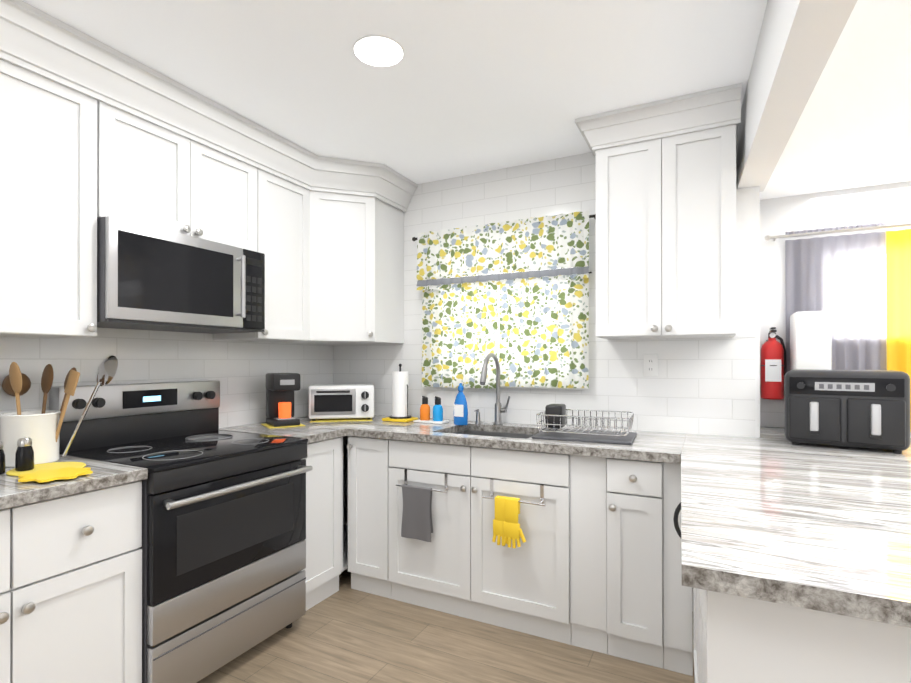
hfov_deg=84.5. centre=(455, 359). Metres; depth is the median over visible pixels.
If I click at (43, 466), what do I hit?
trivet
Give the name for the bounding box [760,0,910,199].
ceiling
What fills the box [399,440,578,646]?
base cabinet
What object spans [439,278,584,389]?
window
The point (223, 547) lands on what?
range
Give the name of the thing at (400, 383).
paper towel holder
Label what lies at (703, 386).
wall
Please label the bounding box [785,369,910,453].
air fryer
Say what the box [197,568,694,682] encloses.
floor
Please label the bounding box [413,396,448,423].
soap bottles
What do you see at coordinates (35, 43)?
crown molding
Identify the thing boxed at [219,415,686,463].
countertop
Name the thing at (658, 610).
base cabinet
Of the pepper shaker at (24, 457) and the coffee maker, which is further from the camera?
the coffee maker
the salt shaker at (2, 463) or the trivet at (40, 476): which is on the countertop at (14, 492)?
the salt shaker at (2, 463)
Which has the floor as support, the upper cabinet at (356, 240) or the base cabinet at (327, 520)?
the base cabinet at (327, 520)
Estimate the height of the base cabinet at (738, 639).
0.875 m
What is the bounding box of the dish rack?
[531,404,636,444]
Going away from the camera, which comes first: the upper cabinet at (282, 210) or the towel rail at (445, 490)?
the towel rail at (445, 490)
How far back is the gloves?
2.32 m
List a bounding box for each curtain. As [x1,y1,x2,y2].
[412,210,595,388]
[764,222,910,414]
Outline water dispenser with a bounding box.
[790,311,830,369]
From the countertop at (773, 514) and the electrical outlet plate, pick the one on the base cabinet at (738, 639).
the countertop at (773, 514)
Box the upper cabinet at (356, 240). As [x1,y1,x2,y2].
[308,184,403,343]
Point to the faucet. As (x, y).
(499, 410)
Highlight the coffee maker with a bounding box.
[261,373,304,427]
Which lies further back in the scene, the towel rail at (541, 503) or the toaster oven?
the toaster oven
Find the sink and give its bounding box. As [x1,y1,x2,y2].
[429,430,532,482]
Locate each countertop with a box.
[0,455,147,509]
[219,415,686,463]
[681,427,910,627]
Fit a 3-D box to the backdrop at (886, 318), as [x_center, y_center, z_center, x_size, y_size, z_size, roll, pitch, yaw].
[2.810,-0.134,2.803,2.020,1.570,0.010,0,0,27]
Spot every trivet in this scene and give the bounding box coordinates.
[6,462,85,475]
[18,467,92,482]
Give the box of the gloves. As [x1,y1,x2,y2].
[492,495,525,547]
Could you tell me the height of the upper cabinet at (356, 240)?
0.905 m
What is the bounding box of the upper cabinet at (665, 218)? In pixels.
[575,83,741,339]
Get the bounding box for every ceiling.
[22,0,766,183]
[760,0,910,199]
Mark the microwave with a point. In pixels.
(153, 278)
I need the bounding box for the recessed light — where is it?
[353,35,403,66]
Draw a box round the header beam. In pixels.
[737,0,857,191]
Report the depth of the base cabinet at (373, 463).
2.75 m
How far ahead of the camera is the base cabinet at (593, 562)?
2.21 m
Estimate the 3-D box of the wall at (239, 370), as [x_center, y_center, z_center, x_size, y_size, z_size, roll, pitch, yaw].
[-2.040,0.062,1.524,0.120,2.470,5.550,0,0,27]
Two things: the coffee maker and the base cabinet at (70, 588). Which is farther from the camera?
the coffee maker
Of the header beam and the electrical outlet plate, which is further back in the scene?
the electrical outlet plate
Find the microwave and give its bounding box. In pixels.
[97,216,264,333]
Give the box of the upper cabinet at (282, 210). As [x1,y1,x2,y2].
[256,184,345,344]
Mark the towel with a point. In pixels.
(417, 515)
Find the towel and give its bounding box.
[401,485,432,541]
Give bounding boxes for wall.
[0,328,332,427]
[333,152,910,437]
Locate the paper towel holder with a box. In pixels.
[382,364,417,421]
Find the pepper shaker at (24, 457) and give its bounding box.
[15,437,33,470]
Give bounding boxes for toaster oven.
[309,384,373,421]
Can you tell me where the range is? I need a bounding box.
[49,380,312,682]
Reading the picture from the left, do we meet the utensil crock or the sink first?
the utensil crock
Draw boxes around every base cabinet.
[0,481,141,682]
[303,436,347,610]
[347,436,398,600]
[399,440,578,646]
[579,455,622,657]
[623,459,692,675]
[673,502,910,682]
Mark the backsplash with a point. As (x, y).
(772, 412)
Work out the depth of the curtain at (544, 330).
2.97 m
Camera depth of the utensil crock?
1.84 m
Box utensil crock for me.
[0,355,117,466]
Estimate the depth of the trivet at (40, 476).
1.60 m
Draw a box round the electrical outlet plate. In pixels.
[644,354,657,375]
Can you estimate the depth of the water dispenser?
2.54 m
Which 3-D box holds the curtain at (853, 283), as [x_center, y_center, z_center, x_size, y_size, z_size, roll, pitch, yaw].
[2.582,-0.173,2.414,1.875,1.085,0.089,0,0,27]
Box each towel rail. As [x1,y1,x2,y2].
[396,468,448,492]
[482,478,545,505]
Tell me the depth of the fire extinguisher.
2.76 m
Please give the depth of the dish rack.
2.45 m
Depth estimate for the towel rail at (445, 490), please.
2.54 m
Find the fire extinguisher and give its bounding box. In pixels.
[761,327,786,399]
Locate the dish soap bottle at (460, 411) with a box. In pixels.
[454,383,467,424]
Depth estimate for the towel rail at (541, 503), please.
2.31 m
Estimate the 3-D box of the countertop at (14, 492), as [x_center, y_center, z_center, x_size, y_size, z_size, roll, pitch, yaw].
[-1.652,0.401,1.396,0.683,0.039,1.174,0,0,27]
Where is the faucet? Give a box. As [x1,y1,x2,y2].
[474,353,509,424]
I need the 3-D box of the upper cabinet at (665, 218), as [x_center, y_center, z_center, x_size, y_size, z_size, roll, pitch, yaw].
[0.991,-0.639,2.468,0.705,1.058,0.429,0,0,27]
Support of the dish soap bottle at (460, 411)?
on the countertop at (664, 447)
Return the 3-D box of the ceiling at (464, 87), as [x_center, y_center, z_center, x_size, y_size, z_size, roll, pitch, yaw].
[0.794,-1.226,0.262,6.320,0.100,5.850,0,0,27]
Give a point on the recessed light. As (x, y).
(379, 50)
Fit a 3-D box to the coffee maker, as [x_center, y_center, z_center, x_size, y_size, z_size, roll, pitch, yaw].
[-1.011,0.233,2.937,0.200,0.304,0.220,0,0,-33]
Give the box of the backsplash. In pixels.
[760,338,886,426]
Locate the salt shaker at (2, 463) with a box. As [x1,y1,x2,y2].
[0,441,5,473]

